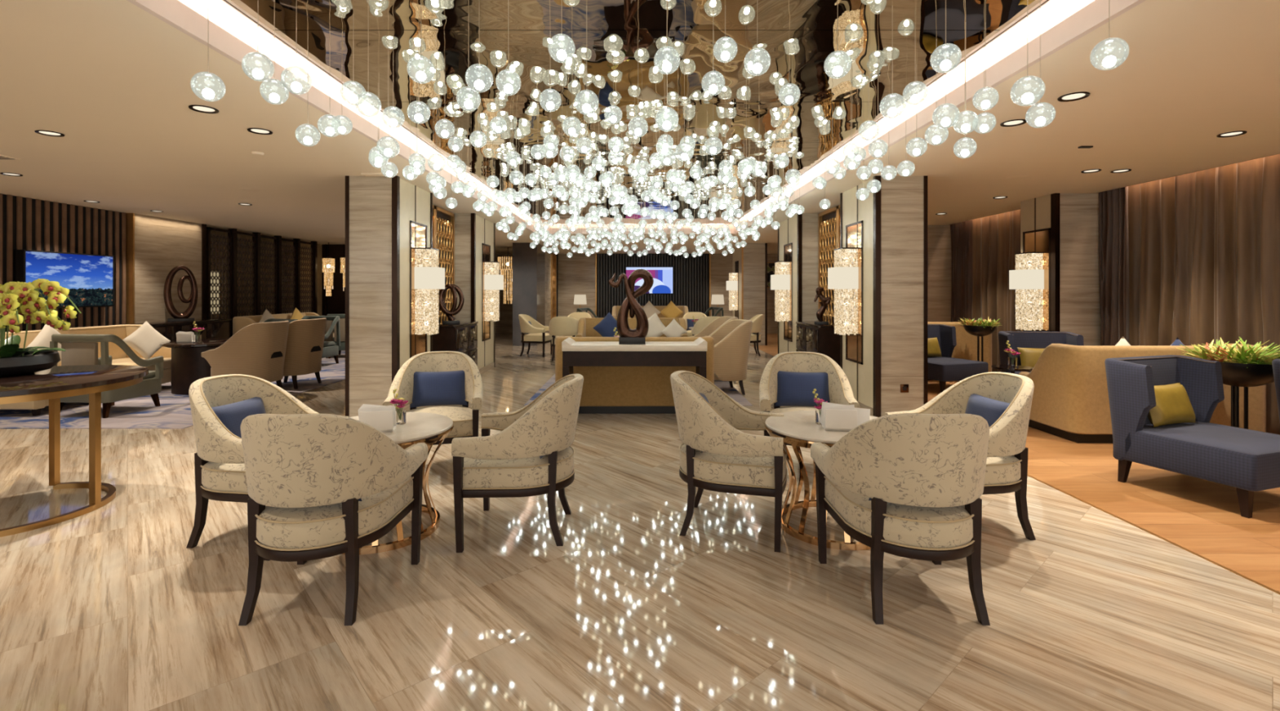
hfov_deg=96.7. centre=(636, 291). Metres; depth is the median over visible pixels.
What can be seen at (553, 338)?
seat cushion
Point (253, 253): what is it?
lattice screen
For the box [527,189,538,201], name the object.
globe pendant
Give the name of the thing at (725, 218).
globe pendant
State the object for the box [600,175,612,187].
globe pendant
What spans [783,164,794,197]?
globe pendant
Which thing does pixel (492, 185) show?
globe pendant
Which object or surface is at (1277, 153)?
trim
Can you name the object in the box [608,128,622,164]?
globe pendant
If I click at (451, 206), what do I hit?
globe pendant
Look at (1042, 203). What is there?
trim
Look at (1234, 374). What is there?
bowl
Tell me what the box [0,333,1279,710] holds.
floor
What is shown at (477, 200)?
globe pendant
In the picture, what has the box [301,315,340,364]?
armchair
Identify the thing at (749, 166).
globe pendant
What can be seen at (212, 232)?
lattice screen
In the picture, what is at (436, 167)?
globe pendant
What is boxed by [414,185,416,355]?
trim
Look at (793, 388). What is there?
pillow
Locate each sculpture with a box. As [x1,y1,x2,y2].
[163,265,197,321]
[438,284,464,324]
[608,268,653,344]
[813,287,831,324]
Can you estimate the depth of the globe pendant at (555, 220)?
8.13 m
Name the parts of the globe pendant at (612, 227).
globe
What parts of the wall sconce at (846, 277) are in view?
lamp shade, frame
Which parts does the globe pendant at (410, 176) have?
globe, cord, bulb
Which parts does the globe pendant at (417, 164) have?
bulb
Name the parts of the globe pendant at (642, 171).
bulb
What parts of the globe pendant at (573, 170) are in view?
globe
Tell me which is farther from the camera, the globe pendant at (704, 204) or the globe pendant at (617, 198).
the globe pendant at (704, 204)
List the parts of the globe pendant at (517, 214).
globe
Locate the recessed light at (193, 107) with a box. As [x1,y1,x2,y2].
[188,104,218,113]
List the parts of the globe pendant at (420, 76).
globe, cord, bulb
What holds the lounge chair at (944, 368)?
on the floor
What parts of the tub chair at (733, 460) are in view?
leg, leg, backrest, seat rail, leg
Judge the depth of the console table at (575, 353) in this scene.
5.97 m
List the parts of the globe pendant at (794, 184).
globe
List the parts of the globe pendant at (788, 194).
globe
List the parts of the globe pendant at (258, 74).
globe, bulb, cord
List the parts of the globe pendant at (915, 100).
bulb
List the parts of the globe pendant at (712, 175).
globe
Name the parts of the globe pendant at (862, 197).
globe, cord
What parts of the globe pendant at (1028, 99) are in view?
cord, bulb, globe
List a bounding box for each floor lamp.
[573,294,586,307]
[711,294,724,306]
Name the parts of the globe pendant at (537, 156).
bulb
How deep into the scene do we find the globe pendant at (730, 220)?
8.37 m
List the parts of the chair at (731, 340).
seat, leg, leg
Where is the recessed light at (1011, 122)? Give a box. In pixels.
[1000,119,1026,126]
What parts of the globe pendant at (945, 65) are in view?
globe, cord, bulb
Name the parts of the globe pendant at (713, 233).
globe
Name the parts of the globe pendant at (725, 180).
globe, cord, bulb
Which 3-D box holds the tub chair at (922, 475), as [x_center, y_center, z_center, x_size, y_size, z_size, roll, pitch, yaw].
[1.249,0.951,2.639,0.696,0.898,0.695,0,0,1]
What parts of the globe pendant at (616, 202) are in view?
globe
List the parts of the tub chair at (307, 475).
leg, leg, seat rail, backrest, leg, leg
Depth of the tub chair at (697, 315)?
13.77 m
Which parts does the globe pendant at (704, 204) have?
globe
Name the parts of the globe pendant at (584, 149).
cord, bulb, globe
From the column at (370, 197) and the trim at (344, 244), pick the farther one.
the trim at (344, 244)
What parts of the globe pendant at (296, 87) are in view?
globe, bulb, cord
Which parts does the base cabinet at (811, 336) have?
drawer, drawer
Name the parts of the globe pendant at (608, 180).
globe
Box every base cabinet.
[118,319,231,341]
[432,321,478,366]
[795,321,839,365]
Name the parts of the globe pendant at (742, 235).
globe, cord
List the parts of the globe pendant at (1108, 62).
cord, bulb, globe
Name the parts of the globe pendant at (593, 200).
globe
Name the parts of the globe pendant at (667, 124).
bulb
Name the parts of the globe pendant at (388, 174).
bulb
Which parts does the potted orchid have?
stem, flower, flower, flower, flower, flower, flower, stem, flower, flower, flower, flower, flower, flower, stem, flower, stem, flower, flower, flower, flower, flower, flower, flower, flower, stem, flower, flower, flower, stem, flower, flower, flower, flower, flower, flower, flower, flower, flower, flower, flower, flower, flower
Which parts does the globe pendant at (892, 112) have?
bulb, globe, cord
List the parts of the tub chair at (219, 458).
leg, seat rail, backrest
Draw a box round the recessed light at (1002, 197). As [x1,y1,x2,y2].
[992,195,1007,199]
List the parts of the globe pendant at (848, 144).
globe, cord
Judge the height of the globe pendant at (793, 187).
0.443 m
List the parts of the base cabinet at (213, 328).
door, door, door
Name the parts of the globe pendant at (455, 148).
bulb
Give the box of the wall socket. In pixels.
[900,384,908,392]
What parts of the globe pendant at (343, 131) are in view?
bulb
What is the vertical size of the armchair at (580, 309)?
0.928 m
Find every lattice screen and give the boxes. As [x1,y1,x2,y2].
[206,226,231,337]
[236,231,256,316]
[260,235,277,315]
[281,238,296,313]
[300,240,313,312]
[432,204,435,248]
[435,205,454,324]
[551,252,556,319]
[817,205,837,324]
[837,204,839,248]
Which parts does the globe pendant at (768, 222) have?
globe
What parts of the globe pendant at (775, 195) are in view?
globe, cord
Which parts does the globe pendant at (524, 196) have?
globe, cord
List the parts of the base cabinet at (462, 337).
drawer, drawer, drawer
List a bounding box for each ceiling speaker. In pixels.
[239,187,261,191]
[1005,174,1031,179]
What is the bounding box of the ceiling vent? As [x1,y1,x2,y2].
[0,155,21,159]
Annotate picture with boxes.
[767,262,775,287]
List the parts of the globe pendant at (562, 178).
globe, cord, bulb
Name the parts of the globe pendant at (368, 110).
globe, bulb, cord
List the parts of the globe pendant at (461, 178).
globe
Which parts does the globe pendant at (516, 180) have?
globe, cord, bulb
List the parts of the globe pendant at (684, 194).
globe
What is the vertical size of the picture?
0.840 m
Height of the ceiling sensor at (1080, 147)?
0.012 m
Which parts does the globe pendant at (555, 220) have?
globe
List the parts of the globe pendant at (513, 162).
globe, cord, bulb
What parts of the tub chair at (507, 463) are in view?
leg, leg, backrest, seat rail, leg, leg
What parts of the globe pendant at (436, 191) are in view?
globe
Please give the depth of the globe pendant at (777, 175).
5.75 m
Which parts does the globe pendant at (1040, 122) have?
globe, cord, bulb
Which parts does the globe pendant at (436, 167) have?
bulb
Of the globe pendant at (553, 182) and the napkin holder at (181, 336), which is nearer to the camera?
the globe pendant at (553, 182)
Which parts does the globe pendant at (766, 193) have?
globe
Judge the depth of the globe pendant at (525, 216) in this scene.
7.60 m
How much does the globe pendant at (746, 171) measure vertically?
0.596 m
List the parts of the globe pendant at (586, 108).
globe, cord, bulb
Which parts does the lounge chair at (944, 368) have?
leg, seat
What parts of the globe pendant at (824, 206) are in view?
globe, cord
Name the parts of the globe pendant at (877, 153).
globe, cord, bulb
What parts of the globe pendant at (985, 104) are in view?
globe, cord, bulb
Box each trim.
[125,213,134,324]
[126,0,537,233]
[177,0,532,220]
[201,223,206,319]
[221,0,1052,218]
[222,0,538,222]
[223,0,540,223]
[226,0,541,223]
[227,228,236,336]
[252,231,260,315]
[274,235,281,314]
[293,238,300,311]
[311,240,317,313]
[324,244,327,315]
[344,244,345,314]
[345,175,349,416]
[391,175,399,410]
[400,178,430,405]
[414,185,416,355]
[430,192,432,351]
[471,213,475,321]
[475,214,493,369]
[484,218,484,366]
[493,222,495,367]
[526,220,747,222]
[531,222,742,228]
[536,228,737,234]
[595,253,596,315]
[709,253,711,316]
[730,0,1046,224]
[732,244,741,319]
[733,0,1050,222]
[734,0,1048,222]
[736,0,1146,233]
[741,243,743,319]
[751,345,1279,594]
[764,243,767,345]
[777,223,778,354]
[778,214,797,353]
[787,218,788,351]
[797,213,802,321]
[840,192,842,368]
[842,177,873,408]
[857,185,857,400]
[873,175,880,417]
[923,175,927,404]
[946,153,1279,225]
[1020,194,1050,331]
[1034,197,1035,331]
[1050,192,1059,331]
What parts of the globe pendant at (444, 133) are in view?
bulb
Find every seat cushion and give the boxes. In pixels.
[111,357,171,370]
[142,370,155,379]
[201,461,248,493]
[256,475,413,548]
[323,341,334,346]
[406,405,472,436]
[462,446,573,488]
[520,333,551,341]
[551,335,576,343]
[680,444,786,487]
[686,329,692,337]
[750,333,760,341]
[824,476,973,548]
[984,454,1020,484]
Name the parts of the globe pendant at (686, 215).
globe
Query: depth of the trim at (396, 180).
6.19 m
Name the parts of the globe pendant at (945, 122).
cord, globe, bulb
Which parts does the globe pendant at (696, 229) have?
globe, cord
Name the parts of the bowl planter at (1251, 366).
leg, leg, leg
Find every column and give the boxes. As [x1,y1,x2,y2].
[349,175,391,417]
[880,175,923,416]
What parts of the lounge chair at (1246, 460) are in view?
leg, seat, leg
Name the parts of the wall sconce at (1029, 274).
lamp shade, frame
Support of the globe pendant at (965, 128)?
hanging from the ceiling at (797, 57)
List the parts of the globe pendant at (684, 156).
bulb, globe, cord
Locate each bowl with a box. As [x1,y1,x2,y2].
[0,351,60,377]
[963,324,995,336]
[1219,361,1274,386]
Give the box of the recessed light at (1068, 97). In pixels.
[1057,91,1090,102]
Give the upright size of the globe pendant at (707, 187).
0.466 m
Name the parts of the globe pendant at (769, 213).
globe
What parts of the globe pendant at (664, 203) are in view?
cord, globe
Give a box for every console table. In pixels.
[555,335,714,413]
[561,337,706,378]
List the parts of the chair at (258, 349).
seat, leg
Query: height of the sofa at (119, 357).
0.916 m
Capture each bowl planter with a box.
[954,316,1002,361]
[1177,336,1279,429]
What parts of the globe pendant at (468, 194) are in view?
globe, cord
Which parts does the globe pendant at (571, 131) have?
bulb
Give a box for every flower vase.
[192,321,204,342]
[389,388,408,424]
[613,327,619,337]
[812,388,827,424]
[1004,340,1021,367]
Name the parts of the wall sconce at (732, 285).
lamp shade, frame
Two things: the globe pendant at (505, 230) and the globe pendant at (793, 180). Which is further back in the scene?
the globe pendant at (505, 230)
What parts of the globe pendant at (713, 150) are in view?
cord, globe, bulb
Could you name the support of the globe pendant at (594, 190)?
hanging from the ceiling at (797, 57)
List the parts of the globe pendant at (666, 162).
bulb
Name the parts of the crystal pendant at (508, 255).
canopy rod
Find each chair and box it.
[186,373,349,560]
[201,320,289,389]
[238,413,428,626]
[283,318,326,389]
[382,351,483,444]
[451,373,583,552]
[518,314,552,356]
[548,316,578,360]
[567,311,591,320]
[670,370,786,552]
[682,311,706,337]
[689,315,737,337]
[691,316,719,336]
[709,319,752,395]
[749,314,763,355]
[759,351,860,445]
[810,413,990,625]
[883,372,1035,540]
[927,324,988,392]
[998,331,1084,374]
[1104,355,1279,518]
[1271,358,1279,420]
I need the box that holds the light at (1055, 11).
[739,0,1094,220]
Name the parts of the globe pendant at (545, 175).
globe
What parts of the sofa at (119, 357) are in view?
leg, seat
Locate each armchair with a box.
[49,333,163,417]
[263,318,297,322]
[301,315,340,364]
[326,314,345,358]
[576,307,597,317]
[704,306,723,316]
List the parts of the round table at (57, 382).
leg, leg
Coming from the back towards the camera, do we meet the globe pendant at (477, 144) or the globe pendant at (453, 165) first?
the globe pendant at (453, 165)
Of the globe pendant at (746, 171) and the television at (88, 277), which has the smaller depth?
the globe pendant at (746, 171)
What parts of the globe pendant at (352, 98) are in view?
bulb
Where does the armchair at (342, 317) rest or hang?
on the carpet at (174, 411)
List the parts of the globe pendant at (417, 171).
globe, cord, bulb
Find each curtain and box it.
[950,219,973,321]
[972,209,1020,372]
[1098,186,1128,346]
[1128,154,1279,435]
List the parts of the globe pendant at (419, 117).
bulb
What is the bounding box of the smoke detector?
[251,151,264,155]
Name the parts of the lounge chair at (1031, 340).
seat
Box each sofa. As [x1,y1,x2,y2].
[0,324,171,415]
[232,312,333,337]
[575,317,688,337]
[612,306,689,330]
[927,321,991,380]
[1018,343,1266,443]
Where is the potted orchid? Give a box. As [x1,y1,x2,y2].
[0,278,81,377]
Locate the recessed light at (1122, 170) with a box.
[1110,168,1131,173]
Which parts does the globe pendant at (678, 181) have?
bulb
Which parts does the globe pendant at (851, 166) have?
globe, cord, bulb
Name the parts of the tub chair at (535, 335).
leg, leg, backrest, seat rail, leg, leg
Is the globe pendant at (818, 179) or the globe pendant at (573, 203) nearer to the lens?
the globe pendant at (818, 179)
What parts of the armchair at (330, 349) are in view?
arm rail, backrest, seat, leg, post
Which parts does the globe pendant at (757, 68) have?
globe, cord, bulb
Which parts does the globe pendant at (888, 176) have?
bulb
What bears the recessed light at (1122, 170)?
in the ceiling at (113, 77)
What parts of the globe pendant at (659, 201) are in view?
globe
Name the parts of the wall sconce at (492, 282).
frame, lamp shade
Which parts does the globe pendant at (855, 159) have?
cord, globe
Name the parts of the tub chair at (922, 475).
leg, leg, seat rail, backrest, leg, leg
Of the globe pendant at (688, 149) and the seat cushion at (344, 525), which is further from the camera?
the globe pendant at (688, 149)
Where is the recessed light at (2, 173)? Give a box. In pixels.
[0,172,22,176]
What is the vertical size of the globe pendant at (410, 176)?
0.526 m
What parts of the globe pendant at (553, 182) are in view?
globe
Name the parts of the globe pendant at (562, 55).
globe, bulb, cord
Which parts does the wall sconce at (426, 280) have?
frame, lamp shade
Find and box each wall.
[0,193,125,332]
[134,213,201,323]
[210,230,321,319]
[321,244,344,320]
[453,213,471,321]
[495,253,777,333]
[512,242,551,345]
[551,250,558,316]
[596,253,709,317]
[743,243,764,345]
[802,213,819,321]
[927,224,951,321]
[1059,192,1101,346]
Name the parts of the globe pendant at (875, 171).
globe, cord, bulb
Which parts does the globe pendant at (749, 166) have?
cord, globe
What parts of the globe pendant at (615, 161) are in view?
globe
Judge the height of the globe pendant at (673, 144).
0.405 m
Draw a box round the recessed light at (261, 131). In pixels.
[247,128,272,134]
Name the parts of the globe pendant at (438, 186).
globe, cord, bulb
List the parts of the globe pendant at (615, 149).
cord, bulb, globe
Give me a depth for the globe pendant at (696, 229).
8.45 m
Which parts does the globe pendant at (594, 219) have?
globe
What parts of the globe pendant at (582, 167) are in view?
globe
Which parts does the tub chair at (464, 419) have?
backrest, seat rail, leg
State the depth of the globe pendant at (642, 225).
8.54 m
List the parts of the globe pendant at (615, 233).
globe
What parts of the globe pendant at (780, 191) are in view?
globe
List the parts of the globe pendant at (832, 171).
globe, cord, bulb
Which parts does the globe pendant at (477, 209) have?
globe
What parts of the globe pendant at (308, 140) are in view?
globe, cord, bulb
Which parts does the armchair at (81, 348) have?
post, backrest, post, leg, arm rail, seat, leg, arm post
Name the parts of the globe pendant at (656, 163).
globe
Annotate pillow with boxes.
[26,324,61,365]
[122,320,170,359]
[211,396,266,438]
[258,309,274,322]
[289,306,303,319]
[409,370,466,408]
[593,312,617,337]
[642,301,661,317]
[645,312,665,337]
[660,300,683,317]
[661,318,687,337]
[687,319,698,329]
[774,370,830,406]
[927,337,942,356]
[964,393,1010,426]
[1017,346,1044,371]
[1115,336,1131,346]
[1147,382,1195,426]
[1169,337,1185,346]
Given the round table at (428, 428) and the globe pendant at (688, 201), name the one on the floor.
the round table at (428, 428)
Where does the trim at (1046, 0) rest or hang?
attached to the trim at (1042, 1)
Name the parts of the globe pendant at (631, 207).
globe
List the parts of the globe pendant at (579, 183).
globe, cord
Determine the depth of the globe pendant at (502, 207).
7.35 m
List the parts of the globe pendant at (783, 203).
globe, cord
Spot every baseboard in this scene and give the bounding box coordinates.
[400,404,420,410]
[479,361,494,374]
[857,400,873,416]
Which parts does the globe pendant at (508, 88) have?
globe, cord, bulb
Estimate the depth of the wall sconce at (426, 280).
6.73 m
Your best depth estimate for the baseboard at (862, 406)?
6.48 m
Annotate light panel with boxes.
[210,271,219,314]
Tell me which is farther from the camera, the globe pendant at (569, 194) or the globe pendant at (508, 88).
the globe pendant at (569, 194)
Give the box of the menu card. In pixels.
[854,407,870,426]
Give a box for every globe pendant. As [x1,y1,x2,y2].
[190,0,226,102]
[241,0,274,81]
[259,0,288,104]
[280,0,311,94]
[294,31,320,146]
[317,31,342,137]
[331,115,352,134]
[340,80,366,105]
[355,5,381,116]
[368,72,388,164]
[368,82,387,168]
[376,39,399,158]
[381,39,404,128]
[381,161,397,177]
[402,119,417,180]
[406,0,435,83]
[407,100,430,124]
[408,152,425,168]
[409,123,425,175]
[426,171,440,185]
[427,153,445,171]
[428,144,441,192]
[431,124,446,190]
[433,186,446,199]
[435,119,454,138]
[445,197,457,208]
[446,154,461,168]
[448,136,463,151]
[451,181,463,193]
[452,127,466,173]
[454,182,465,192]
[455,153,467,180]
[456,86,480,111]
[462,147,474,197]
[464,180,477,193]
[465,0,493,92]
[469,130,487,147]
[472,173,483,211]
[475,199,485,208]
[477,190,488,201]
[480,203,491,213]
[484,207,493,216]
[486,175,499,187]
[487,200,497,211]
[488,189,500,199]
[489,92,506,133]
[493,190,506,202]
[495,0,520,95]
[495,222,504,230]
[497,191,507,202]
[498,207,508,217]
[499,205,510,215]
[501,201,510,232]
[503,187,516,200]
[504,205,514,215]
[505,115,520,165]
[506,191,516,203]
[506,214,515,223]
[509,123,523,184]
[512,191,524,202]
[514,186,522,216]
[515,227,523,235]
[518,160,529,198]
[518,204,528,214]
[520,201,530,210]
[521,210,530,218]
[524,173,537,186]
[524,217,533,225]
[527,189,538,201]
[530,144,545,159]
[531,143,543,199]
[532,213,540,222]
[533,200,542,227]
[533,222,541,231]
[539,31,561,111]
[539,151,551,177]
[539,188,550,198]
[541,95,558,158]
[542,200,549,237]
[542,211,550,219]
[542,221,550,229]
[543,133,558,150]
[543,198,554,208]
[547,0,575,62]
[548,159,558,185]
[551,137,565,197]
[551,191,559,222]
[554,104,569,182]
[555,230,563,237]
[558,189,568,200]
[558,204,568,214]
[559,111,574,161]
[562,116,582,136]
[562,230,570,237]
[564,194,573,226]
[565,136,579,182]
[565,164,580,179]
[566,204,576,213]
[568,186,581,198]
[568,196,577,206]
[568,222,577,231]
[570,205,580,215]
[570,215,579,223]
[572,126,586,186]
[574,4,598,115]
[575,196,586,207]
[576,97,592,153]
[576,216,584,223]
[577,167,587,207]
[579,190,591,202]
[581,132,595,191]
[582,219,591,227]
[583,165,595,178]
[584,213,593,222]
[587,169,598,203]
[588,151,600,192]
[588,205,598,215]
[589,230,596,238]
[590,186,599,222]
[591,123,605,170]
[595,206,605,216]
[595,218,604,226]
[598,173,608,184]
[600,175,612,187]
[600,208,608,217]
[602,148,614,183]
[604,78,622,124]
[608,99,624,152]
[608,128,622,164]
[608,192,617,229]
[608,196,615,205]
[608,205,618,215]
[609,183,622,197]
[611,164,622,204]
[612,204,619,235]
[613,170,623,200]
[613,213,622,222]
[616,185,627,196]
[616,221,623,229]
[618,225,626,232]
[621,204,630,214]
[622,193,630,203]
[626,156,637,206]
[626,204,635,214]
[627,54,648,137]
[627,129,641,176]
[630,178,640,213]
[633,227,640,235]
[635,144,647,182]
[635,160,649,175]
[636,226,644,235]
[639,219,647,227]
[640,186,648,216]
[640,190,652,201]
[640,206,649,216]
[647,151,659,197]
[648,209,657,218]
[648,229,655,237]
[649,124,664,167]
[649,189,661,199]
[650,175,662,187]
[653,46,679,74]
[653,160,664,203]
[654,193,663,218]
[655,106,678,131]
[656,138,672,155]
[656,218,664,227]
[656,222,664,230]
[657,41,675,127]
[657,133,673,149]
[657,147,675,165]
[657,209,666,219]
[660,158,670,206]
[666,168,679,182]
[666,213,675,222]
[667,144,677,182]
[669,182,680,191]
[670,200,679,209]
[670,212,678,219]
[670,231,677,239]
[671,169,685,184]
[675,69,693,161]
[675,221,683,229]
[678,146,690,196]
[680,105,695,151]
[682,177,691,217]
[683,181,694,192]
[684,194,693,204]
[684,217,692,226]
[689,165,702,178]
[689,198,699,208]
[690,223,698,231]
[692,195,700,231]
[697,176,707,218]
[699,180,708,213]
[700,176,713,189]
[701,13,724,95]
[702,225,710,233]
[704,77,722,155]
[706,155,718,186]
[707,212,715,220]
[708,196,719,207]
[708,201,719,212]
[709,200,716,235]
[713,4,737,62]
[715,198,727,209]
[716,227,724,235]
[717,113,733,183]
[719,160,732,173]
[719,198,728,208]
[720,223,728,231]
[721,193,731,203]
[721,210,730,220]
[725,175,737,187]
[726,204,736,213]
[726,207,734,216]
[726,214,734,222]
[730,198,741,208]
[731,217,740,226]
[733,208,743,217]
[737,91,755,175]
[737,166,750,179]
[738,198,746,236]
[739,221,747,228]
[742,118,756,171]
[743,0,770,75]
[744,161,755,196]
[746,212,754,221]
[749,226,757,235]
[750,199,760,209]
[751,160,766,176]
[751,197,759,230]
[752,200,759,238]
[754,182,763,224]
[759,219,767,227]
[762,166,773,195]
[763,201,773,211]
[764,181,773,215]
[764,188,773,224]
[767,147,779,188]
[768,135,782,198]
[768,201,778,212]
[769,174,782,185]
[771,221,779,229]
[774,154,789,168]
[777,157,789,205]
[777,200,788,210]
[778,83,799,106]
[778,173,789,196]
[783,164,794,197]
[785,168,800,184]
[785,208,795,217]
[787,151,799,186]
[788,186,798,213]
[789,204,799,213]
[795,204,804,214]
[812,176,825,188]
[814,177,826,189]
[819,159,830,208]
[823,0,851,78]
[824,115,839,173]
[832,143,845,179]
[842,103,859,159]
[843,97,860,169]
[852,116,866,161]
[855,133,869,200]
[856,165,871,179]
[858,62,879,140]
[866,124,881,193]
[867,75,888,157]
[867,115,883,173]
[879,5,906,118]
[880,164,897,180]
[897,102,915,177]
[902,80,928,105]
[906,137,927,156]
[924,39,948,145]
[929,0,961,72]
[932,47,959,128]
[952,110,978,133]
[953,137,977,158]
[972,22,999,111]
[972,45,995,133]
[1009,0,1045,106]
[1025,0,1055,128]
[1089,0,1129,70]
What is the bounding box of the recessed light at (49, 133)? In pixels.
[34,129,64,137]
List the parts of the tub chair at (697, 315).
backrest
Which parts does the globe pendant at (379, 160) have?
globe, cord, bulb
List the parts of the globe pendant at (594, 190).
globe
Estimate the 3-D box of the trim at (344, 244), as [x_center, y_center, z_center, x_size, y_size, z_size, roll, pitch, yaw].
[-7.760,0.070,15.175,0.040,2.660,0.050,0,0,0]
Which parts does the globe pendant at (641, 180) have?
globe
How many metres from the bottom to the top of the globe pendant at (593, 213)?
0.462 m
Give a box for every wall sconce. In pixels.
[409,220,444,358]
[481,243,503,341]
[726,260,738,319]
[770,242,792,342]
[827,220,862,364]
[1008,227,1050,331]
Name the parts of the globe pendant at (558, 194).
globe, cord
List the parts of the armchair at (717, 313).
backrest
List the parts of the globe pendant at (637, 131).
globe, cord, bulb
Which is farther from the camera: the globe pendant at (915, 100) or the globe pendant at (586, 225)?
the globe pendant at (586, 225)
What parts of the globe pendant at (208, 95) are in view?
globe, cord, bulb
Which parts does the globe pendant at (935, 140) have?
bulb, globe, cord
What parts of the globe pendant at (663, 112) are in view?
globe, cord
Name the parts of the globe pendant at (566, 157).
globe, cord, bulb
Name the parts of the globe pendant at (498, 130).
globe, cord, bulb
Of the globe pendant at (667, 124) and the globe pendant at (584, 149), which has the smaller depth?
the globe pendant at (667, 124)
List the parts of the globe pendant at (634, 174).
globe, cord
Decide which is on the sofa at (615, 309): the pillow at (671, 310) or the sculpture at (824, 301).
the pillow at (671, 310)
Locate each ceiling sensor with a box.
[360,172,386,176]
[1078,146,1093,148]
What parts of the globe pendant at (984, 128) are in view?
globe, cord, bulb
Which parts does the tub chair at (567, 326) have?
leg, backrest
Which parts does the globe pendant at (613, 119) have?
globe, cord, bulb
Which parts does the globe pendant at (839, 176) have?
globe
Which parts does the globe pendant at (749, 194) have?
globe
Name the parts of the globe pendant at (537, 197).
globe, cord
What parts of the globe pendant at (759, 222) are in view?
globe, cord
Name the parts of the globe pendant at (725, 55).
globe, cord, bulb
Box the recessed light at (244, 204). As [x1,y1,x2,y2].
[238,203,252,205]
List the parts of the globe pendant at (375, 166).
globe, cord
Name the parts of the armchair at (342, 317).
arm rail, seat, backrest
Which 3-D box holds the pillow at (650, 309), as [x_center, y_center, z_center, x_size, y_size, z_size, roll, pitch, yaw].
[0.380,0.620,17.010,0.697,0.696,0.205,0,0,-10]
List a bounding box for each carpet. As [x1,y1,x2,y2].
[0,350,345,428]
[523,373,752,405]
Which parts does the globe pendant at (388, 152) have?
globe, cord, bulb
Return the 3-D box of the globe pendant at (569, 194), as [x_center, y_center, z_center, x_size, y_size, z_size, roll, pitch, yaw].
[-0.958,-1.173,8.143,0.120,0.495,0.120,0,0,0]
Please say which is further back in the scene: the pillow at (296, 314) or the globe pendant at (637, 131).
the pillow at (296, 314)
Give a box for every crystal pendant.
[322,242,334,296]
[340,256,345,290]
[497,247,512,303]
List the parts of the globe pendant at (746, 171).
globe, cord, bulb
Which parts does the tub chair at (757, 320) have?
leg, backrest, leg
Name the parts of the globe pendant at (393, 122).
globe, cord, bulb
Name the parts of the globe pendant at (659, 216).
globe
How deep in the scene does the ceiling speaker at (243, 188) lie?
6.97 m
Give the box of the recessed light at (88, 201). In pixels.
[84,200,100,202]
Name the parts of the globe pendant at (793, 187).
globe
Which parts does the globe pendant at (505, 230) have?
globe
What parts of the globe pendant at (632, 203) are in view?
globe, cord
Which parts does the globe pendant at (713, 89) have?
globe, cord, bulb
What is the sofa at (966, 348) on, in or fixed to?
on the floor
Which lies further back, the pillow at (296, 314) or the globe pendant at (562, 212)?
the pillow at (296, 314)
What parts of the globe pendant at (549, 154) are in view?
globe, cord, bulb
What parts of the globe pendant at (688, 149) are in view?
globe, cord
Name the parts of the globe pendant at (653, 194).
globe, cord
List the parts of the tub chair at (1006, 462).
backrest, seat rail, leg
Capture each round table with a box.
[0,364,148,537]
[160,337,229,395]
[342,412,453,554]
[764,410,878,550]
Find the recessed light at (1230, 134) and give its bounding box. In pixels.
[1216,130,1247,137]
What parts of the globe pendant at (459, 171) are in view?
globe, cord, bulb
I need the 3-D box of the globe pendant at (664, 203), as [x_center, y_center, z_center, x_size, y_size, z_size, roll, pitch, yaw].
[0.306,-1.166,6.085,0.119,0.508,0.120,0,0,0]
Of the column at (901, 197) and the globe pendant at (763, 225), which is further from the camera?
the globe pendant at (763, 225)
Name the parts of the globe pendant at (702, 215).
cord, globe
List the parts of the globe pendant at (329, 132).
globe, cord, bulb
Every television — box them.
[14,249,113,309]
[625,266,673,293]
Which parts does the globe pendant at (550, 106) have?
bulb, globe, cord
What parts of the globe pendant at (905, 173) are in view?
cord, globe, bulb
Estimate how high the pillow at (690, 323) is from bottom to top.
0.270 m
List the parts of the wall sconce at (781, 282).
lamp shade, frame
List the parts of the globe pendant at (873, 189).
cord, globe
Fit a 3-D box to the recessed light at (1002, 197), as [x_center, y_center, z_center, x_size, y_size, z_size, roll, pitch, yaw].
[4.860,-1.256,7.600,0.170,0.010,0.170,0,0,0]
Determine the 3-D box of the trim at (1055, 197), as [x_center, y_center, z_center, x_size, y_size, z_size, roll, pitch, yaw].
[5.390,0.070,7.320,0.060,2.660,0.080,0,0,0]
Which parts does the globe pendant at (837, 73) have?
globe, bulb, cord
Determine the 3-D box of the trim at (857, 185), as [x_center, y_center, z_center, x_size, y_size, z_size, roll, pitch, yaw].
[2.627,0.020,6.760,0.010,2.560,0.012,0,0,0]
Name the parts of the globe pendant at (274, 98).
globe, cord, bulb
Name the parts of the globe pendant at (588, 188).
globe, cord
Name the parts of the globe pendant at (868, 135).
globe, cord, bulb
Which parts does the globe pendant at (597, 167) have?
globe, cord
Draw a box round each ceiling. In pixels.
[0,0,1279,253]
[230,0,1042,224]
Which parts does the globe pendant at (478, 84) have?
globe, bulb, cord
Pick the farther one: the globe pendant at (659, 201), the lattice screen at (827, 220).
the lattice screen at (827, 220)
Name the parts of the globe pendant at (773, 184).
globe, cord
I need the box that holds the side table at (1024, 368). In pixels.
[991,364,1033,373]
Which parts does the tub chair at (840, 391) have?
leg, backrest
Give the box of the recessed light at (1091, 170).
[1080,168,1101,173]
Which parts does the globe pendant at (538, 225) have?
globe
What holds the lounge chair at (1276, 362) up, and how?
on the floor
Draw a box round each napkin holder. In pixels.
[176,331,194,342]
[357,404,396,432]
[819,401,857,431]

